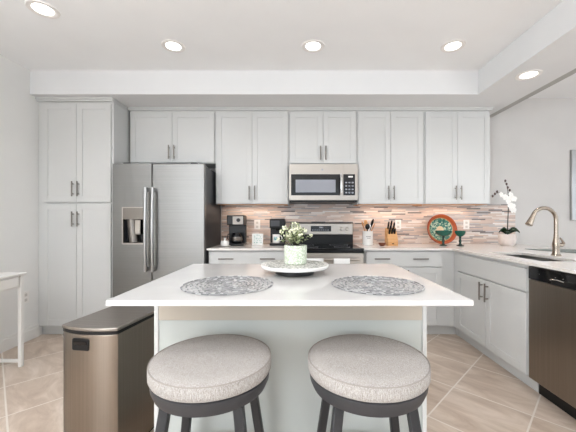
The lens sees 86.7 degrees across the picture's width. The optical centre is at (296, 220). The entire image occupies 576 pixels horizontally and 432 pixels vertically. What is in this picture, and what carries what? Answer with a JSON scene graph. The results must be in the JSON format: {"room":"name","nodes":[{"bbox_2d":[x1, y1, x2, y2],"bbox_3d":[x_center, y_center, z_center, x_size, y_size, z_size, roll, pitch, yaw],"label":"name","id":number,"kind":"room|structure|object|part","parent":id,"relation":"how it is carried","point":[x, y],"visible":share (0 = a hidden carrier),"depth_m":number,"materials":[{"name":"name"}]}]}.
{"room":"kitchen","nodes":[
{"label":"kitchen","id":0,"kind":"room"},
{"bbox_2d":[0,54,41,338],"bbox_3d":[-2.740,-0.155,-0.415,0.100,2.710,8.570,0,0,0],"label":"wall","id":1,"kind":"structure","parent":0,"point":[18,108],"depth_m":2.92,"materials":[{"name":"paint"}]},
{"bbox_2d":[0,324,39,352],"bbox_3d":[-2.683,1.137,-0.715,0.014,0.125,7.770,0,0,0],"label":"baseboard","id":2,"kind":"structure","parent":1,"relation":"attached to","point":[11,341],"depth_m":2.91,"materials":[{"name":"white paint"}]},
{"bbox_2d":[24,291,28,302],"bbox_3d":[-2.686,0.760,3.020,0.006,0.116,0.074,0,0,0],"label":"wall outlet","id":3,"kind":"object","parent":1,"relation":"attached to","point":[26,293],"visible":0.66,"depth_m":3.03,"materials":[{"name":"white plastic"}]},
{"bbox_2d":[0,0,575,97],"bbox_3d":[1.455,-1.560,-0.415,8.490,0.100,8.570,0,0,0],"label":"ceiling","id":4,"kind":"structure","parent":0,"point":[87,34],"depth_m":2.46,"materials":[{"name":"paint"}]},
{"bbox_2d":[25,0,60,18],"bbox_3d":[-1.815,-1.506,2.180,0.198,0.007,0.198,0,0,0],"label":"recessed light","id":5,"kind":"object","parent":4,"relation":"in","point":[43,9],"visible":1,"depth_m":2.17,"materials":[{"name":"white plastic"}]},
{"bbox_2d":[161,39,185,52],"bbox_3d":[-1.070,-1.506,2.640,0.198,0.007,0.198,0,0,0],"label":"recessed light","id":6,"kind":"object","parent":4,"relation":"in","point":[170,45],"visible":1,"depth_m":2.64,"materials":[{"name":"white"}]},
{"bbox_2d":[302,39,324,52],"bbox_3d":[0.140,-1.506,2.640,0.198,0.007,0.198,0,0,0],"label":"recessed light","id":7,"kind":"object","parent":4,"relation":"in","point":[313,45],"visible":1,"depth_m":2.64,"materials":[{"name":"white"}]},
{"bbox_2d":[440,39,465,52],"bbox_3d":[1.350,-1.506,2.640,0.198,0.007,0.198,0,0,0],"label":"recessed light","id":8,"kind":"object","parent":4,"relation":"in","point":[453,45],"visible":1,"depth_m":2.63,"materials":[{"name":"white"}]},
{"bbox_2d":[478,0,575,93],"bbox_3d":[2.075,-1.390,-0.765,0.502,0.240,7.670,0,0,0],"label":"ceiling soffit","id":9,"kind":"structure","parent":4,"relation":"attached to","point":[549,45],"depth_m":2.47,"materials":[{"name":"paint"}]},
{"bbox_2d":[515,69,542,80],"bbox_3d":[2.020,-1.266,2.660,0.198,0.007,0.198,0,0,0],"label":"ceiling light","id":10,"kind":"object","parent":9,"relation":"attached to","point":[530,74],"visible":1,"depth_m":2.65,"materials":[{"name":"white"}]},
{"bbox_2d":[0,334,575,431],"bbox_3d":[1.455,1.250,-0.415,8.490,0.100,8.570,0,0,0],"label":"floor","id":11,"kind":"structure","parent":0,"point":[468,391],"depth_m":2.10,"materials":[{"name":"tile"}]},
{"bbox_2d":[0,272,26,366],"bbox_3d":[-2.450,0.815,1.941,0.441,0.770,1.182,0,0,0],"label":"console table","id":12,"kind":"object","parent":11,"relation":"on","point":[8,280],"visible":1,"depth_m":2.49,"materials":[{"name":"white paint"}]},
{"bbox_3d":[-2.254,0.496,2.205,0.010,0.077,0.510,0,0,0],"label":"drawer","id":13,"kind":"part","parent":12,"relation":"part of","materials":[{"name":"white paint"}]},
{"bbox_3d":[-2.459,0.497,1.935,0.401,0.096,1.140,0,0,0],"label":"frame","id":14,"kind":"part","parent":12,"relation":"part of","materials":[{"name":"white paint"}]},
{"bbox_3d":[-2.269,0.824,2.506,0.028,0.752,0.028,0,0,0],"label":"leg","id":15,"kind":"part","parent":12,"relation":"part of","materials":[{"name":"white paint"}]},
{"bbox_2d":[35,97,129,333],"bbox_3d":[-2.292,-0.035,3.440,0.791,2.469,0.653,0,0,0],"label":"pantry cabinet","id":16,"kind":"object","parent":11,"relation":"on","point":[80,139],"visible":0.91,"depth_m":3.16,"materials":[{"name":"paint"}]},
{"bbox_3d":[-2.457,0.458,3.159,0.352,1.255,0.019,0,0,0],"label":"door","id":17,"kind":"part","parent":16,"relation":"part of","materials":[{"name":"paint"}]},
{"bbox_3d":[-2.457,-0.700,3.159,0.352,1.020,0.019,0,0,0],"label":"door","id":18,"kind":"part","parent":16,"relation":"part of","materials":[{"name":"paint"}]},
{"bbox_3d":[-2.252,-0.015,3.132,0.013,0.155,0.037,0,0,0],"label":"handle","id":19,"kind":"part","parent":16,"relation":"part of","materials":[{"name":"silver metal"}]},
{"bbox_3d":[-2.252,-0.325,3.132,0.013,0.155,0.037,0,0,0],"label":"handle","id":20,"kind":"part","parent":16,"relation":"part of","materials":[{"name":"silver metal"}]},
{"bbox_3d":[-2.292,-1.250,3.271,0.791,0.039,0.278,0,0,0],"label":"crown","id":21,"kind":"part","parent":16,"relation":"part of","materials":[{"name":"paint"}]},
{"bbox_3d":[-2.101,0.458,3.159,0.352,1.255,0.019,0,0,0],"label":"door","id":22,"kind":"part","parent":16,"relation":"part of","materials":[{"name":"paint"}]},
{"bbox_3d":[-2.101,-0.700,3.159,0.352,1.020,0.019,0,0,0],"label":"door","id":23,"kind":"part","parent":16,"relation":"part of","materials":[{"name":"paint"}]},
{"bbox_2d":[62,306,153,431],"bbox_3d":[-0.991,0.859,1.682,0.312,0.682,0.439,0,0,9],"label":"trash bin","id":24,"kind":"object","parent":11,"relation":"on","point":[107,353],"visible":0.88,"depth_m":1.50,"materials":[{"name":"metal"}]},
{"bbox_3d":[-0.991,0.526,1.684,0.312,0.017,0.436,0,0,9],"label":"lid","id":25,"kind":"part","parent":24,"relation":"part of","materials":[{"name":"metal"}]},
{"bbox_2d":[113,163,220,296],"bbox_3d":[-1.398,0.305,3.375,0.928,1.790,0.754,0,0,0],"label":"refrigerator","id":26,"kind":"object","parent":11,"relation":"on","point":[166,217],"visible":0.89,"depth_m":3.08,"materials":[{"name":"grey metal"}]},
{"bbox_3d":[-1.665,0.282,3.114,0.393,1.715,0.068,0,0,0],"label":"door","id":27,"kind":"part","parent":26,"relation":"part of","materials":[{"name":"metal"}]},
{"bbox_3d":[-1.651,-0.069,3.094,0.206,0.118,0.033,0,0,0],"label":"dispenser panel","id":28,"kind":"part","parent":26,"relation":"part of","materials":[{"name":"silver metal"}]},
{"bbox_3d":[-1.504,0.090,3.039,0.029,0.842,0.083,0,0,0],"label":"handle","id":29,"kind":"part","parent":26,"relation":"part of","materials":[{"name":"silver metal"}]},
{"bbox_3d":[-1.434,0.090,3.039,0.029,0.842,0.083,0,0,0],"label":"handle","id":30,"kind":"part","parent":26,"relation":"part of","materials":[{"name":"silver metal"}]},
{"bbox_3d":[-1.198,0.282,3.114,0.529,1.715,0.068,0,0,0],"label":"door","id":31,"kind":"part","parent":26,"relation":"part of","materials":[{"name":"metal"}]},
{"bbox_2d":[147,334,270,431],"bbox_3d":[-0.316,0.847,1.138,0.469,0.706,0.469,0,0,0],"label":"bar stool","id":32,"kind":"object","parent":11,"relation":"on","point":[217,374],"visible":1,"depth_m":1.01,"materials":[{"name":"fabric"}]},
{"bbox_3d":[-0.473,0.905,0.981,0.045,0.590,0.149,0,0,45],"label":"leg","id":33,"kind":"part","parent":32,"relation":"part of","materials":[{"name":"grey metal"}]},
{"bbox_3d":[-0.473,0.905,1.296,0.149,0.590,0.045,0,0,45],"label":"leg","id":34,"kind":"part","parent":32,"relation":"part of","materials":[{"name":"grey metal"}]},
{"bbox_3d":[-0.159,0.905,0.981,0.149,0.590,0.045,0,0,45],"label":"leg","id":35,"kind":"part","parent":32,"relation":"part of","materials":[{"name":"grey metal"}]},
{"bbox_3d":[-0.159,0.905,1.296,0.045,0.590,0.149,0,0,45],"label":"leg","id":36,"kind":"part","parent":32,"relation":"part of","materials":[{"name":"grey metal"}]},
{"bbox_2d":[209,250,283,263],"bbox_3d":[-0.505,0.753,3.440,0.826,0.893,0.653,0,0,0],"label":"base cabinet","id":37,"kind":"object","parent":11,"relation":"on","point":[215,256],"visible":0.1,"depth_m":3.15,"materials":[{"name":"paint"}]},
{"bbox_3d":[-0.728,0.394,3.132,0.155,0.013,0.037,0,0,0],"label":"handle","id":38,"kind":"part","parent":37,"relation":"part of","materials":[{"name":"silver metal"}]},
{"bbox_2d":[207,244,286,249],"bbox_3d":[-0.504,0.296,3.438,0.841,0.020,0.637,0,0,0],"label":"countertop","id":39,"kind":"structure","parent":37,"relation":"on","point":[247,246],"depth_m":3.23,"materials":[{"name":"stone"}]},
{"bbox_2d":[219,238,229,246],"bbox_3d":[-0.795,0.237,3.360,0.124,0.096,0.123,0,0,0],"label":"butter dish","id":40,"kind":"object","parent":39,"relation":"on","point":[224,243],"visible":1,"depth_m":3.33,"materials":[{"name":"white ceramic"}]},
{"bbox_3d":[-0.795,0.231,3.360,0.090,0.084,0.090,0,0,0],"label":"lid","id":41,"kind":"part","parent":40,"relation":"part of","materials":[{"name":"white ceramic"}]},
{"bbox_2d":[227,215,246,245],"bbox_3d":[-0.695,0.113,3.519,0.196,0.345,0.201,0,0,0],"label":"coffee maker","id":42,"kind":"object","parent":39,"relation":"on","point":[237,234],"visible":0.98,"depth_m":3.45,"materials":[{"name":"black plastic"}]},
{"bbox_3d":[-0.665,-0.001,3.433,0.120,0.093,0.006,0,0,0],"label":"panel","id":43,"kind":"part","parent":42,"relation":"part of","materials":[{"name":"silver metal"}]},
{"bbox_2d":[252,234,262,244],"bbox_3d":[-0.460,0.220,3.571,0.128,0.132,0.023,0,0,0],"label":"sign","id":44,"kind":"object","parent":39,"relation":"on","point":[257,239],"visible":1,"depth_m":3.56,"materials":[{"name":"white paper"}]},
{"bbox_2d":[269,219,285,245],"bbox_3d":[-0.225,0.133,3.560,0.176,0.305,0.200,0,0,0],"label":"coffee maker","id":45,"kind":"object","parent":39,"relation":"on","point":[276,225],"visible":0.88,"depth_m":3.48,"materials":[{"name":"black plastic"}]},
{"bbox_3d":[-0.249,0.033,3.474,0.101,0.065,0.004,0,0,0],"label":"panel","id":46,"kind":"part","parent":45,"relation":"part of","materials":[{"name":"grey plastic"}]},
{"bbox_2d":[273,234,281,242],"bbox_3d":[-0.231,0.207,3.516,0.103,0.095,0.082,0,0,-32],"label":"mug","id":47,"kind":"object","parent":45,"relation":"on","point":[275,236],"visible":0.9,"depth_m":3.48,"materials":[{"name":"white ceramic"}]},
{"bbox_3d":[-0.302,0.394,3.132,0.155,0.013,0.037,0,0,0],"label":"handle","id":48,"kind":"part","parent":37,"relation":"part of","materials":[{"name":"silver metal"}]},
{"bbox_2d":[154,306,426,431],"bbox_3d":[-0.030,0.753,1.689,1.244,0.893,0.602,0,0,0],"label":"kitchen island","id":49,"kind":"object","parent":11,"relation":"on","point":[289,401],"visible":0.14,"depth_m":1.40,"materials":[{"name":"paint"}]},
{"bbox_3d":[-0.642,0.753,1.400,0.020,0.893,0.020,0,0,0],"label":"corner post","id":50,"kind":"part","parent":49,"relation":"part of","materials":[{"name":"paint"}]},
{"bbox_2d":[106,264,473,305],"bbox_3d":[-0.026,0.296,1.555,1.317,0.020,0.930,0,0,0],"label":"island countertop","id":51,"kind":"structure","parent":49,"relation":"on","point":[316,289],"depth_m":1.25,"materials":[{"name":"white stone"}]},
{"bbox_2d":[180,276,272,294],"bbox_3d":[-0.305,0.282,1.352,0.397,0.004,0.397,0,0,0],"label":"placemat","id":52,"kind":"object","parent":51,"relation":"on","point":[233,279],"visible":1,"depth_m":1.32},
{"bbox_2d":[261,260,328,276],"bbox_3d":[-0.012,0.260,1.650,0.366,0.052,0.366,0,0,0],"label":"lazy susan","id":53,"kind":"object","parent":51,"relation":"on","point":[279,267],"visible":0.91,"depth_m":1.55,"materials":[{"name":"white plastic"}]},
{"bbox_2d":[276,222,312,264],"bbox_3d":[-0.023,0.120,1.663,0.173,0.227,0.212,0,0,20],"label":"potted plant","id":54,"kind":"object","parent":53,"relation":"on","point":[295,253],"visible":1,"depth_m":1.62,"materials":[{"name":"green plant"}]},
{"bbox_3d":[-0.008,0.183,1.662,0.123,0.100,0.123,0,0,0],"label":"pot","id":55,"kind":"part","parent":54,"relation":"part of","materials":[{"name":"white ceramic"}]},
{"bbox_2d":[331,276,424,294],"bbox_3d":[0.352,0.282,1.352,0.397,0.004,0.397,0,0,0],"label":"placemat","id":56,"kind":"object","parent":51,"relation":"on","point":[379,279],"visible":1,"depth_m":1.32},
{"bbox_3d":[0.582,0.753,1.400,0.020,0.893,0.020,0,0,0],"label":"corner post","id":57,"kind":"part","parent":49,"relation":"part of","materials":[{"name":"paint"}]},
{"bbox_2d":[290,222,363,263],"bbox_3d":[0.298,0.597,3.389,0.757,1.147,0.732,0,0,0],"label":"range","id":58,"kind":"object","parent":11,"relation":"on","point":[329,241],"visible":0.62,"depth_m":3.66,"materials":[{"name":"grey metal"}]},
{"bbox_2d":[307,258,322,261],"bbox_3d":[0.173,0.579,3.034,0.177,0.403,0.033,0,0,0],"label":"dish towel","id":59,"kind":"object","parent":58,"relation":"hanging from","point":[315,259],"visible":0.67,"depth_m":3.02,"materials":[{"name":"white fabric"}]},
{"bbox_2d":[304,244,363,249],"bbox_3d":[0.298,0.290,3.377,0.757,0.016,0.605,0,0,0],"label":"cooktop","id":60,"kind":"object","parent":58,"relation":"in","point":[309,246],"depth_m":3.19,"materials":[{"name":"black glass"}]},
{"bbox_3d":[0.298,0.646,3.105,0.751,0.628,0.050,0,0,0],"label":"oven door","id":61,"kind":"part","parent":58,"relation":"part of","materials":[{"name":"silver metal"}]},
{"bbox_3d":[0.298,0.314,3.105,0.757,0.029,0.050,0,0,0],"label":"trim","id":62,"kind":"part","parent":58,"relation":"part of","materials":[{"name":"black plastic"}]},
{"bbox_3d":[0.298,0.390,3.052,0.657,0.024,0.058,0,0,0],"label":"handle","id":63,"kind":"part","parent":58,"relation":"part of","materials":[{"name":"silver metal"}]},
{"bbox_2d":[334,258,349,263],"bbox_3d":[0.445,0.579,3.034,0.160,0.403,0.033,0,0,0],"label":"dish towel","id":64,"kind":"object","parent":58,"relation":"hanging from","point":[336,260],"visible":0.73,"depth_m":3.02,"materials":[{"name":"white fabric"}]},
{"bbox_2d":[308,334,430,431],"bbox_3d":[0.260,0.847,1.138,0.469,0.706,0.469,0,0,0],"label":"bar stool","id":65,"kind":"object","parent":11,"relation":"on","point":[365,375],"visible":1,"depth_m":1.01,"materials":[{"name":"grey fabric"}]},
{"bbox_3d":[0.102,0.905,1.296,0.149,0.590,0.045,0,0,45],"label":"leg","id":66,"kind":"part","parent":65,"relation":"part of","materials":[{"name":"grey metal"}]},
{"bbox_3d":[0.102,0.905,0.981,0.045,0.590,0.149,0,0,45],"label":"leg","id":67,"kind":"part","parent":65,"relation":"part of","materials":[{"name":"grey metal"}]},
{"bbox_3d":[0.417,0.905,1.296,0.045,0.590,0.149,0,0,45],"label":"leg","id":68,"kind":"part","parent":65,"relation":"part of","materials":[{"name":"grey metal"}]},
{"bbox_3d":[0.417,0.905,0.981,0.045,0.590,0.149,0,0,-45],"label":"leg","id":69,"kind":"part","parent":65,"relation":"part of","materials":[{"name":"grey metal"}]},
{"bbox_2d":[364,250,455,333],"bbox_3d":[1.188,0.753,3.440,0.975,0.893,0.653,0,0,0],"label":"base cabinet","id":70,"kind":"object","parent":11,"relation":"on","point":[436,266],"visible":0.36,"depth_m":3.16,"materials":[{"name":"paint"}]},
{"bbox_3d":[0.875,0.394,3.132,0.155,0.013,0.037,0,0,0],"label":"handle","id":71,"kind":"part","parent":70,"relation":"part of","materials":[{"name":"silver metal"}]},
{"bbox_3d":[1.107,0.399,3.159,0.785,0.153,0.019,0,0,0],"label":"drawer","id":72,"kind":"part","parent":70,"relation":"part of","materials":[{"name":"paint"}]},
{"bbox_3d":[1.270,0.394,3.132,0.155,0.013,0.037,0,0,0],"label":"handle","id":73,"kind":"part","parent":70,"relation":"part of","materials":[{"name":"silver metal"}]},
{"bbox_3d":[1.303,0.786,3.159,0.394,0.598,0.019,0,0,0],"label":"door","id":74,"kind":"part","parent":70,"relation":"part of","materials":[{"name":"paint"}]},
{"bbox_2d":[454,251,560,392],"bbox_3d":[1.919,0.753,2.647,0.691,0.893,1.043,0,0,0],"label":"base cabinet","id":75,"kind":"object","parent":11,"relation":"on","point":[497,324],"visible":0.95,"depth_m":2.47,"materials":[{"name":"paint"}]},
{"bbox_2d":[354,244,575,273],"bbox_3d":[1.722,0.296,2.389,2.076,0.020,2.737,0,0,0],"label":"countertop","id":76,"kind":"structure","parent":75,"relation":"on","point":[567,264],"depth_m":2.81,"materials":[{"name":"stone"}]},
{"bbox_2d":[362,231,372,244],"bbox_3d":[0.825,0.204,3.560,0.124,0.163,0.124,0,0,0],"label":"utensil crock","id":77,"kind":"object","parent":76,"relation":"on","point":[367,236],"visible":0.94,"depth_m":3.51,"materials":[{"name":"white ceramic"}]},
{"bbox_2d":[385,220,397,245],"bbox_3d":[1.085,0.142,3.509,0.116,0.286,0.132,0,0,0],"label":"knife block","id":78,"kind":"object","parent":76,"relation":"on","point":[391,239],"visible":0.98,"depth_m":3.47,"materials":[{"name":"brown wood"}]},
{"bbox_2d":[427,214,456,243],"bbox_3d":[1.716,0.101,3.622,0.356,0.352,0.108,0,0,2],"label":"decorative plate","id":79,"kind":"object","parent":76,"relation":"on","point":[440,221],"visible":0.91,"depth_m":3.64,"materials":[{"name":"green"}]},
{"bbox_2d":[435,230,451,245],"bbox_3d":[1.665,0.201,3.470,0.170,0.170,0.170,0,0,0],"label":"goblet","id":80,"kind":"object","parent":76,"relation":"on","point":[443,233],"visible":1,"depth_m":3.43,"materials":[{"name":"teal glass"}]},
{"bbox_3d":[1.665,0.234,3.470,0.080,0.104,0.080,0,0,0],"label":"stem","id":81,"kind":"part","parent":80,"relation":"part of","materials":[{"name":"teal glass"}]},
{"bbox_2d":[435,230,451,236],"bbox_3d":[1.665,0.148,3.470,0.170,0.066,0.170,0,0,0],"label":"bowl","id":82,"kind":"object","parent":80,"relation":"on","point":[443,233],"depth_m":3.42,"materials":[{"name":"teal glass"}]},
{"bbox_2d":[455,231,465,245],"bbox_3d":[1.835,0.201,3.430,0.112,0.170,0.112,0,0,0],"label":"goblet","id":83,"kind":"object","parent":76,"relation":"on","point":[459,234],"visible":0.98,"depth_m":3.40,"materials":[{"name":"teal glass"}]},
{"bbox_2d":[455,231,465,236],"bbox_3d":[1.835,0.148,3.430,0.112,0.066,0.112,0,0,0],"label":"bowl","id":84,"kind":"object","parent":83,"relation":"on","point":[459,233],"depth_m":3.39,"materials":[{"name":"teal glass"}]},
{"bbox_2d":[492,180,519,245],"bbox_3d":[2.343,-0.090,3.437,0.277,0.751,0.180,0,0,-29],"label":"potted orchid","id":85,"kind":"object","parent":76,"relation":"on","point":[506,239],"visible":1,"depth_m":3.42,"materials":[{"name":"white plant"}]},
{"bbox_3d":[2.314,-0.125,3.441,0.180,0.581,0.021,0,0,-12],"label":"stem","id":86,"kind":"part","parent":85,"relation":"part of","materials":[{"name":"grey plant"}]},
{"bbox_3d":[2.330,-0.262,3.408,0.076,0.070,0.018,0,0,0],"label":"flower","id":87,"kind":"part","parent":85,"relation":"part of","materials":[{"name":"white plant"}]},
{"bbox_3d":[2.385,0.218,3.460,0.180,0.134,0.180,0,0,0],"label":"pot","id":88,"kind":"part","parent":85,"relation":"part of","materials":[{"name":"white ceramic"}]},
{"bbox_3d":[2.400,-0.162,3.408,0.084,0.078,0.020,0,0,12],"label":"flower","id":89,"kind":"part","parent":85,"relation":"part of","materials":[{"name":"white plant"}]},
{"bbox_2d":[507,255,559,260],"bbox_3d":[1.870,0.404,2.440,0.294,0.193,0.594,0,0,0],"label":"sink","id":90,"kind":"object","parent":76,"relation":"in","point":[520,256],"visible":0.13,"depth_m":2.60,"materials":[{"name":"metal"}]},
{"bbox_3d":[1.870,0.404,2.595,0.294,0.193,0.285,0,0,0],"label":"bowl","id":91,"kind":"part","parent":90,"relation":"part of","materials":[{"name":"metal"}]},
{"bbox_3d":[1.870,0.404,2.285,0.294,0.193,0.285,0,0,0],"label":"bowl","id":92,"kind":"part","parent":90,"relation":"part of","materials":[{"name":"metal"}]},
{"bbox_2d":[525,206,564,255],"bbox_3d":[2.026,0.085,2.490,0.314,0.402,0.068,0,0,0],"label":"kitchen faucet","id":93,"kind":"object","parent":76,"relation":"on","point":[556,244],"visible":1,"depth_m":2.48,"materials":[{"name":"silver metal"}]},
{"bbox_3d":[2.028,0.005,2.490,0.203,0.242,0.030,0,0,0],"label":"spout","id":94,"kind":"part","parent":93,"relation":"part of","materials":[{"name":"silver metal"}]},
{"bbox_3d":[2.154,0.178,2.489,0.060,0.081,0.034,0,0,0],"label":"lever","id":95,"kind":"part","parent":93,"relation":"part of","materials":[{"name":"silver metal"}]},
{"bbox_2d":[529,249,575,252],"bbox_3d":[2.505,0.283,2.840,0.470,0.005,0.400,0,0,0],"label":"drying mat","id":96,"kind":"object","parent":76,"relation":"on","point":[561,250],"visible":0.68,"depth_m":2.86,"materials":[{"name":"grey fabric"}]},
{"bbox_3d":[1.619,0.798,2.838,0.019,0.573,0.453,0,0,0],"label":"door","id":97,"kind":"part","parent":75,"relation":"part of","materials":[{"name":"paint"}]},
{"bbox_3d":[1.592,0.610,2.647,0.037,0.155,0.013,0,0,0],"label":"handle","id":98,"kind":"part","parent":75,"relation":"part of","materials":[{"name":"silver metal"}]},
{"bbox_3d":[1.619,0.419,2.605,0.019,0.162,0.920,0,0,0],"label":"drawer","id":99,"kind":"part","parent":75,"relation":"part of","materials":[{"name":"paint"}]},
{"bbox_3d":[1.619,0.798,2.376,0.019,0.573,0.461,0,0,0],"label":"door","id":100,"kind":"part","parent":75,"relation":"part of","materials":[{"name":"paint"}]},
{"bbox_2d":[529,266,575,418],"bbox_3d":[1.894,0.755,1.818,0.622,0.889,0.600,0,0,0],"label":"dishwasher","id":101,"kind":"object","parent":11,"relation":"on","point":[552,293],"visible":0.99,"depth_m":1.91,"materials":[{"name":"silver metal"}]},
{"bbox_3d":[1.617,0.358,1.818,0.027,0.088,0.592,0,0,0],"label":"control panel","id":102,"kind":"part","parent":101,"relation":"part of","materials":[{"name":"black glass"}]},
{"bbox_2d":[209,98,575,248],"bbox_3d":[1.455,-0.155,3.820,8.290,2.710,0.100,0,0,0],"label":"wall","id":103,"kind":"structure","parent":0,"point":[532,140],"depth_m":3.77,"materials":[{"name":"paint"}]},
{"bbox_2d":[130,111,215,167],"bbox_3d":[-1.404,-0.943,3.581,0.968,0.595,0.374,0,0,0],"label":"upper cabinet","id":104,"kind":"object","parent":103,"relation":"attached to","point":[156,137],"visible":0.98,"depth_m":3.44,"materials":[{"name":"paint"}]},
{"bbox_3d":[-1.641,-0.935,3.439,0.470,0.565,0.019,0,0,0],"label":"door","id":105,"kind":"part","parent":104,"relation":"part of","materials":[{"name":"paint"}]},
{"bbox_3d":[-1.167,-0.935,3.439,0.470,0.565,0.019,0,0,0],"label":"door","id":106,"kind":"part","parent":104,"relation":"part of","materials":[{"name":"paint"}]},
{"bbox_2d":[216,111,289,205],"bbox_3d":[-0.505,-0.706,3.581,0.826,1.069,0.374,0,0,0],"label":"upper cabinet","id":107,"kind":"object","parent":103,"relation":"attached to","point":[252,147],"visible":1,"depth_m":3.44,"materials":[{"name":"paint"}]},
{"bbox_3d":[-0.706,-0.706,3.439,0.399,1.025,0.019,0,0,0],"label":"door","id":108,"kind":"part","parent":107,"relation":"part of","materials":[{"name":"paint"}]},
{"bbox_3d":[-0.304,-0.706,3.439,0.399,1.025,0.019,0,0,0],"label":"door","id":109,"kind":"part","parent":107,"relation":"part of","materials":[{"name":"paint"}]},
{"bbox_2d":[30,70,527,114],"bbox_3d":[-0.182,-1.390,3.420,5.016,0.240,0.700,0,0,0],"label":"soffit","id":110,"kind":"structure","parent":103,"relation":"attached to","point":[132,88],"depth_m":3.07,"materials":[{"name":"paint"}]},
{"bbox_2d":[289,111,356,163],"bbox_3d":[0.292,-0.936,3.581,0.765,0.607,0.374,0,0,0],"label":"upper cabinet","id":111,"kind":"object","parent":103,"relation":"attached to","point":[315,137],"visible":0.99,"depth_m":3.44,"materials":[{"name":"paint"}]},
{"bbox_3d":[0.107,-0.929,3.439,0.368,0.577,0.019,0,0,0],"label":"door","id":112,"kind":"part","parent":111,"relation":"part of","materials":[{"name":"paint"}]},
{"bbox_2d":[289,164,357,203],"bbox_3d":[0.291,-0.414,3.535,0.757,0.422,0.450,0,0,0],"label":"microwave","id":113,"kind":"object","parent":111,"relation":"attached to","point":[308,183],"visible":1,"depth_m":3.36,"materials":[{"name":"grey metal"}]},
{"bbox_3d":[0.482,-0.393,3.336,0.024,0.241,0.051,0,0,0],"label":"handle","id":114,"kind":"part","parent":113,"relation":"part of","materials":[{"name":"silver metal"}]},
{"bbox_3d":[0.591,-0.422,3.375,0.158,0.395,0.030,0,0,0],"label":"control panel","id":115,"kind":"part","parent":113,"relation":"part of","materials":[{"name":"silver metal"}]},
{"bbox_3d":[0.478,-0.929,3.439,0.368,0.577,0.019,0,0,0],"label":"door","id":116,"kind":"part","parent":111,"relation":"part of","materials":[{"name":"paint"}]},
{"bbox_2d":[222,204,514,243],"bbox_3d":[0.880,0.043,3.764,3.620,0.486,0.012,0,0,0],"label":"wall tiles","id":117,"kind":"structure","parent":103,"relation":"attached to","point":[485,221],"depth_m":3.76,"materials":[{"name":"tile"}]},
{"bbox_2d":[254,220,259,228],"bbox_3d":[-0.490,0.050,3.754,0.074,0.116,0.006,0,0,0],"label":"wall outlet","id":118,"kind":"object","parent":117,"relation":"attached to","point":[256,222],"visible":1,"depth_m":3.75,"materials":[{"name":"white plastic"}]},
{"bbox_2d":[395,220,400,228],"bbox_3d":[1.245,0.050,3.754,0.074,0.116,0.006,0,0,0],"label":"wall outlet","id":119,"kind":"object","parent":117,"relation":"attached to","point":[397,222],"visible":0.84,"depth_m":3.75,"materials":[{"name":"white plastic"}]},
{"bbox_2d":[463,220,468,228],"bbox_3d":[2.085,0.050,3.754,0.074,0.116,0.006,0,0,0],"label":"wall outlet","id":120,"kind":"object","parent":117,"relation":"attached to","point":[465,222],"visible":1,"depth_m":3.75,"materials":[{"name":"white plastic"}]},
{"bbox_2d":[352,111,423,205],"bbox_3d":[1.054,-0.706,3.581,0.755,1.069,0.374,0,0,0],"label":"upper cabinet","id":121,"kind":"object","parent":103,"relation":"attached to","point":[390,144],"visible":1,"depth_m":3.44,"materials":[{"name":"paint"}]},
{"bbox_3d":[0.871,-0.706,3.439,0.364,1.025,0.019,0,0,0],"label":"door","id":122,"kind":"part","parent":121,"relation":"part of","materials":[{"name":"paint"}]},
{"bbox_3d":[1.238,-0.706,3.439,0.364,1.025,0.019,0,0,0],"label":"door","id":123,"kind":"part","parent":121,"relation":"part of","materials":[{"name":"paint"}]},
{"bbox_2d":[415,111,489,205],"bbox_3d":[1.807,-0.706,3.581,0.746,1.069,0.374,0,0,0],"label":"upper cabinet","id":124,"kind":"object","parent":103,"relation":"attached to","point":[456,143],"visible":0.98,"depth_m":3.44,"materials":[{"name":"paint"}]},
{"bbox_2d":[127,107,493,110],"bbox_3d":[0.152,-1.255,3.592,4.105,0.030,0.356,0,0,0],"label":"crown molding","id":125,"kind":"structure","parent":124,"relation":"attached to","point":[128,108],"depth_m":3.42,"materials":[{"name":"paint"}]},
{"bbox_3d":[1.626,-0.706,3.439,0.359,1.025,0.019,0,0,0],"label":"door","id":126,"kind":"part","parent":124,"relation":"part of","materials":[{"name":"paint"}]},
{"bbox_3d":[1.988,-0.706,3.439,0.359,1.025,0.019,0,0,0],"label":"door","id":127,"kind":"part","parent":124,"relation":"part of","materials":[{"name":"paint"}]},
{"bbox_2d":[490,68,575,116],"bbox_3d":[2.369,-1.393,-0.415,0.085,0.234,8.370,0,0,0],"label":"trim","id":128,"kind":"structure","parent":103,"relation":"attached to","point":[572,72],"depth_m":3.02,"materials":[{"name":"grey"}]},
{"bbox_2d":[570,150,575,220],"bbox_3d":[3.680,-0.435,3.753,0.620,0.870,0.030,0,0,0],"label":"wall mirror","id":129,"kind":"object","parent":103,"relation":"attached to","point":[572,152],"visible":1,"depth_m":3.74,"materials":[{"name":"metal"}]}
]}

